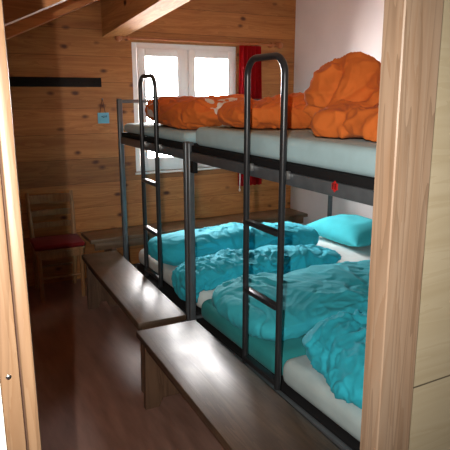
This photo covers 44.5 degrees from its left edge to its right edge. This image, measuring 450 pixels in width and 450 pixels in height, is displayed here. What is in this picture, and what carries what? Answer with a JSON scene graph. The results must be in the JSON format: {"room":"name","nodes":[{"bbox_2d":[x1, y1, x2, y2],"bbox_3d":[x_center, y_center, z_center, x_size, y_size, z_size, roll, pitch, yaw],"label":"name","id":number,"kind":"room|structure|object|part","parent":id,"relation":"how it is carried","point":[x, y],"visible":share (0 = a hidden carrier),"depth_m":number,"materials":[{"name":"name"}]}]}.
{"room":"hostel dormitory room","nodes":[
{"label":"hostel dormitory room","id":0,"kind":"room"},
{"bbox_2d":[27,278,223,449],"bbox_3d":[-0.068,1.220,2.473,5.900,0.120,7.000,-7,15,-28],"label":"floor","id":1,"kind":"structure","parent":0,"point":[87,362],"depth_m":3.29,"materials":[{"name":"brown wood"}]},
{"bbox_2d":[25,190,85,302],"bbox_3d":[-1.462,0.170,4.766,0.410,0.865,0.458,-6,15,-25],"label":"wooden chair","id":2,"kind":"object","parent":1,"relation":"on","point":[68,245],"visible":0.99,"depth_m":4.77,"materials":[{"name":"brown wood"}]},
{"bbox_3d":[-1.696,0.151,4.846,0.055,0.865,0.110,-6,15,-25],"label":"leg","id":3,"kind":"part","parent":2,"relation":"part of","materials":[{"name":"brown wood"}]},
{"bbox_3d":[-1.537,0.437,4.575,0.044,0.431,0.048,-6,15,-25],"label":"leg","id":4,"kind":"part","parent":2,"relation":"part of","materials":[{"name":"brown wood"}]},
{"bbox_3d":[-1.451,0.210,4.753,0.370,0.059,0.350,-6,15,-25],"label":"seat rail","id":5,"kind":"part","parent":2,"relation":"part of","materials":[{"name":"brown wood"}]},
{"bbox_3d":[-1.452,0.169,4.746,0.400,0.022,0.405,-6,15,-25],"label":"seat","id":6,"kind":"part","parent":2,"relation":"part of","materials":[{"name":"red fabric"}]},
{"bbox_3d":[-1.377,0.116,4.993,0.055,0.865,0.110,-6,15,-25],"label":"leg","id":7,"kind":"part","parent":2,"relation":"part of","materials":[{"name":"brown wood"}]},
{"bbox_3d":[-1.221,0.402,4.721,0.044,0.431,0.048,-6,15,-25],"label":"leg","id":8,"kind":"part","parent":2,"relation":"part of","materials":[{"name":"brown wood"}]},
{"bbox_2d":[81,250,185,392],"bbox_3d":[-0.688,0.598,3.853,0.290,0.450,1.515,-6,15,-25],"label":"wooden bench","id":9,"kind":"object","parent":1,"relation":"on","point":[111,278],"visible":0.8,"depth_m":3.67,"materials":[{"name":"brown wood"}]},
{"bbox_3d":[-1.001,0.467,4.480,0.250,0.415,0.036,-6,15,-25],"label":"leg","id":10,"kind":"part","parent":9,"relation":"part of","materials":[{"name":"brown wood"}]},
{"bbox_3d":[-0.374,0.764,3.235,0.250,0.415,0.036,-6,15,-25],"label":"leg","id":11,"kind":"part","parent":9,"relation":"part of","materials":[{"name":"brown wood"}]},
{"bbox_2d":[81,208,307,251],"bbox_3d":[-0.223,0.192,5.560,2.350,0.450,0.340,-7,15,-28],"label":"bench","id":12,"kind":"object","parent":1,"relation":"on","point":[106,240],"visible":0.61,"depth_m":5.29,"materials":[{"name":"brown wood"}]},
{"bbox_2d":[116,73,332,321],"bbox_3d":[0.389,-0.227,4.349,2.185,1.827,1.273,-7,15,-28],"label":"bunk bed","id":13,"kind":"object","parent":1,"relation":"on","point":[155,144],"visible":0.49,"depth_m":3.73,"materials":[{"name":"grey metal"}]},
{"bbox_3d":[-0.813,-0.161,4.419,0.040,1.665,0.036,-7,15,-28],"label":"post","id":14,"kind":"part","parent":13,"relation":"part of","materials":[{"name":"grey metal"}]},
{"bbox_3d":[-0.502,-0.290,3.707,0.029,1.407,0.299,-7,15,-28],"label":"rail","id":15,"kind":"part","parent":13,"relation":"part of","materials":[{"name":"metal"}]},
{"bbox_3d":[-0.518,-0.537,3.771,0.026,0.054,1.199,-7,15,-28],"label":"rail","id":16,"kind":"part","parent":13,"relation":"part of","materials":[{"name":"grey metal"}]},
{"bbox_2d":[124,122,196,142],"bbox_3d":[0.389,-0.745,4.219,2.048,0.070,1.195,-7,15,-28],"label":"mattress","id":17,"kind":"object","parent":13,"relation":"on","point":[165,132],"visible":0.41,"depth_m":3.54,"materials":[{"name":"white fabric"}]},
{"bbox_2d":[145,94,252,129],"bbox_3d":[-0.140,-0.793,3.787,0.726,0.213,1.083,-7,15,-28],"label":"duvet","id":18,"kind":"object","parent":17,"relation":"on","point":[183,112],"visible":0.7,"depth_m":3.38,"materials":[{"name":"orange fabric"}]},
{"bbox_3d":[-0.225,0.205,3.388,0.040,1.430,0.036,-7,15,-28],"label":"post","id":19,"kind":"part","parent":13,"relation":"part of","materials":[{"name":"grey metal"}]},
{"bbox_3d":[0.115,-1.068,4.719,2.075,0.026,0.026,-7,15,-28],"label":"guard rail","id":20,"kind":"part","parent":13,"relation":"part of","materials":[{"name":"grey metal"}]},
{"bbox_2d":[139,236,370,307],"bbox_3d":[0.423,0.265,4.479,1.970,0.132,1.195,-7,15,-28],"label":"mattress","id":21,"kind":"object","parent":13,"relation":"on","point":[348,253],"visible":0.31,"depth_m":4.28,"materials":[{"name":"white fabric"}]},
{"bbox_2d":[148,222,318,265],"bbox_3d":[0.095,0.109,4.307,1.428,0.242,0.493,-7,15,-28],"label":"duvet","id":22,"kind":"object","parent":21,"relation":"on","point":[208,240],"visible":0.66,"depth_m":4.10,"materials":[{"name":"teal fabric"}]},
{"bbox_2d":[171,244,341,302],"bbox_3d":[0.266,0.294,3.877,1.287,0.282,0.456,-7,15,-28],"label":"duvet","id":23,"kind":"object","parent":21,"relation":"on","point":[211,271],"visible":0.75,"depth_m":3.70,"materials":[{"name":"teal fabric"}]},
{"bbox_2d":[305,214,371,246],"bbox_3d":[1.086,0.034,4.702,0.530,0.208,0.720,-7,15,-28],"label":"pillow","id":24,"kind":"object","parent":21,"relation":"on","point":[346,229],"visible":0.7,"depth_m":4.54,"materials":[{"name":"teal fabric"}]},
{"bbox_3d":[1.038,-0.393,5.393,0.040,1.665,0.036,-7,15,-28],"label":"post","id":25,"kind":"part","parent":13,"relation":"part of","materials":[{"name":"grey metal"}]},
{"bbox_2d":[136,320,339,449],"bbox_3d":[0.059,0.955,2.358,0.350,0.450,1.730,-7,15,-26],"label":"wooden bench","id":26,"kind":"object","parent":1,"relation":"on","point":[239,409],"visible":1,"depth_m":2.40,"materials":[{"name":"brown wood"}]},
{"bbox_3d":[-0.306,0.801,3.076,0.310,0.415,0.036,-7,15,-26],"label":"leg","id":27,"kind":"part","parent":26,"relation":"part of","materials":[{"name":"brown wood"}]},
{"bbox_2d":[186,52,374,449],"bbox_3d":[1.116,0.065,3.036,2.185,1.867,1.765,-7,15,-28],"label":"bunk bed","id":28,"kind":"object","parent":1,"relation":"on","point":[344,185],"visible":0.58,"depth_m":2.47,"materials":[{"name":"grey metal"}]},
{"bbox_3d":[-0.203,0.215,3.348,0.040,1.430,0.036,-7,15,-28],"label":"post","id":29,"kind":"part","parent":28,"relation":"part of","materials":[{"name":"grey metal"}]},
{"bbox_2d":[201,299,305,375],"bbox_3d":[0.932,0.497,3.506,2.025,0.132,0.880,-7,15,-28],"label":"mattress","id":30,"kind":"object","parent":28,"relation":"on","point":[262,350],"visible":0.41,"depth_m":2.83,"materials":[{"name":"teal fabric"}]},
{"bbox_2d":[211,260,369,340],"bbox_3d":[0.789,0.364,3.379,1.769,0.175,0.740,-6,15,-24],"label":"duvet","id":31,"kind":"object","parent":30,"relation":"on","point":[313,294],"visible":0.52,"depth_m":3.03,"materials":[{"name":"teal fabric"}]},
{"bbox_3d":[0.172,0.001,2.494,0.029,1.492,0.324,-7,15,-28],"label":"rail","id":32,"kind":"part","parent":28,"relation":"part of","materials":[{"name":"metal"}]},
{"bbox_3d":[0.209,0.807,2.708,0.026,0.075,1.691,-7,15,-28],"label":"rail","id":33,"kind":"part","parent":28,"relation":"part of","materials":[{"name":"grey metal"}]},
{"bbox_3d":[0.209,-0.226,2.462,0.026,0.054,1.691,-7,15,-28],"label":"rail","id":34,"kind":"part","parent":28,"relation":"part of","materials":[{"name":"grey metal"}]},
{"bbox_2d":[196,126,376,177],"bbox_3d":[1.114,-0.452,2.910,2.048,0.106,1.685,-7,15,-28],"label":"mattress","id":35,"kind":"object","parent":28,"relation":"on","point":[349,155],"visible":0.33,"depth_m":2.30,"materials":[{"name":"white fabric"}]},
{"bbox_2d":[217,92,311,128],"bbox_3d":[0.481,-0.667,3.155,1.068,0.190,0.534,-7,15,-28],"label":"duvet","id":36,"kind":"object","parent":35,"relation":"on","point":[265,112],"visible":0.41,"depth_m":2.87,"materials":[{"name":"orange fabric"}]},
{"bbox_2d":[303,51,380,141],"bbox_3d":[0.781,-0.569,2.370,0.811,0.362,0.996,-7,15,-28],"label":"duvet","id":37,"kind":"object","parent":35,"relation":"on","point":[341,97],"visible":0.56,"depth_m":2.40,"materials":[{"name":"orange fabric"}]},
{"bbox_2d":[283,355,361,441],"bbox_3d":[1.336,0.670,2.780,2.025,0.132,0.795,-7,15,-28],"label":"mattress","id":38,"kind":"object","parent":28,"relation":"on","point":[299,374],"visible":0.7,"depth_m":2.40,"materials":[{"name":"white fabric"}]},
{"bbox_2d":[302,309,366,408],"bbox_3d":[1.046,0.515,2.632,1.448,0.228,0.822,-10,16,-35],"label":"duvet","id":39,"kind":"object","parent":38,"relation":"on","point":[335,346],"visible":0.36,"depth_m":2.42,"materials":[{"name":"teal fabric"}]},
{"bbox_2d":[6,0,295,286],"bbox_3d":[-1.115,-1.450,5.006,4.490,3.900,0.220,-7,15,-28],"label":"wall","id":40,"kind":"structure","parent":0,"point":[61,146],"depth_m":5.04,"materials":[{"name":"brown wood"}]},
{"bbox_2d":[9,77,101,86],"bbox_3d":[-1.475,-1.224,4.707,0.850,0.080,0.040,-7,15,-28],"label":"board","id":41,"kind":"object","parent":40,"relation":"attached to","point":[14,81],"visible":0.99,"depth_m":4.71,"materials":[{"name":"black wood"}]},
{"bbox_2d":[98,98,108,122],"bbox_3d":[-1.099,-1.031,4.970,0.104,0.223,0.030,-7,15,-28],"label":"card","id":42,"kind":"object","parent":40,"relation":"hanging from","point":[102,117],"visible":1,"depth_m":4.98,"materials":[{"name":"blue paper"}]},
{"bbox_2d":[131,42,235,174],"bbox_3d":[-0.372,-1.133,5.388,1.120,1.208,0.143,-7,15,-28],"label":"window","id":43,"kind":"structure","parent":40,"relation":"in","point":[185,55],"depth_m":5.29,"materials":[{"name":"white paint"}]},
{"bbox_3d":[-0.604,-1.113,5.267,0.467,1.095,0.047,-7,15,-28],"label":"sash","id":44,"kind":"part","parent":43,"relation":"part of","materials":[{"name":"white paint"}]},
{"bbox_3d":[-0.366,-0.553,5.513,1.120,0.020,0.032,-7,15,-28],"label":"sill","id":45,"kind":"part","parent":43,"relation":"part of","materials":[{"name":"white paint"}]},
{"bbox_3d":[-0.138,-1.172,5.513,0.507,1.095,0.047,-7,15,-28],"label":"sash","id":46,"kind":"part","parent":43,"relation":"part of","materials":[{"name":"white paint"}]},
{"bbox_2d":[114,35,282,48],"bbox_3d":[-0.196,-1.752,5.261,1.778,0.068,0.092,-7,15,-28],"label":"curtain rod","id":47,"kind":"object","parent":40,"relation":"attached to","point":[279,45],"visible":0.87,"depth_m":5.20,"materials":[{"name":"brown wood"}]},
{"bbox_3d":[-0.935,-1.656,4.859,0.084,0.068,0.068,-7,15,-28],"label":"knob","id":48,"kind":"part","parent":47,"relation":"part of","materials":[{"name":"brown wood"}]},
{"bbox_2d":[238,41,261,191],"bbox_3d":[0.260,-1.096,5.637,0.296,1.495,0.078,-7,15,-28],"label":"curtain","id":49,"kind":"object","parent":47,"relation":"hanging from","point":[245,52],"visible":0.44,"depth_m":5.55,"materials":[{"name":"red fabric"}]},
{"bbox_3d":[0.555,-1.843,5.643,0.084,0.068,0.068,-7,15,-28],"label":"knob","id":50,"kind":"part","parent":47,"relation":"part of","materials":[{"name":"brown wood"}]},
{"bbox_2d":[0,0,449,449],"bbox_3d":[0.375,-0.506,1.046,5.740,3.900,0.060,-7,15,-28],"label":"wall","id":51,"kind":"structure","parent":0,"point":[430,411],"depth_m":1.24,"materials":[{"name":"brown wood"}]},
{"bbox_2d":[0,0,443,449],"bbox_3d":[0.045,0.421,1.082,0.874,2.080,0.062,-7,15,-28],"label":"door frame","id":52,"kind":"structure","parent":51,"relation":"in","point":[411,37],"depth_m":1.09,"materials":[{"name":"brown wood"}]},
{"bbox_2d":[290,0,383,224],"bbox_3d":[1.823,-1.236,4.108,0.200,3.900,4.200,-7,15,-28],"label":"wall","id":53,"kind":"structure","parent":0,"point":[325,30],"depth_m":5.36,"materials":[{"name":"white paint"}]},
{"bbox_3d":[-0.128,-1.859,3.033,4.490,2.356,4.370,-7,15,-28],"label":"ceiling","id":54,"kind":"structure","parent":0,"visible":0},
{"bbox_2d":[2,0,66,25],"bbox_3d":[0.190,-1.503,2.523,4.000,1.992,0.150,-7,15,-28],"label":"ceiling","id":55,"kind":"structure","parent":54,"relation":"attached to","point":[13,10],"depth_m":2.07,"materials":[{"name":"brown wood"}]},
{"bbox_2d":[5,0,98,39],"bbox_3d":[-0.778,-1.918,4.264,4.000,1.992,0.420,-7,15,-28],"label":"ceiling beam","id":56,"kind":"structure","parent":54,"relation":"attached to","point":[21,26],"depth_m":3.87,"materials":[{"name":"brown wood"}]},
{"bbox_2d":[101,0,189,36],"bbox_3d":[-0.403,-1.661,3.763,0.190,0.507,2.500,-7,15,-28],"label":"ceiling beam","id":57,"kind":"structure","parent":54,"relation":"attached to","point":[119,17],"depth_m":4.29,"materials":[{"name":"brown wood"}]}
]}

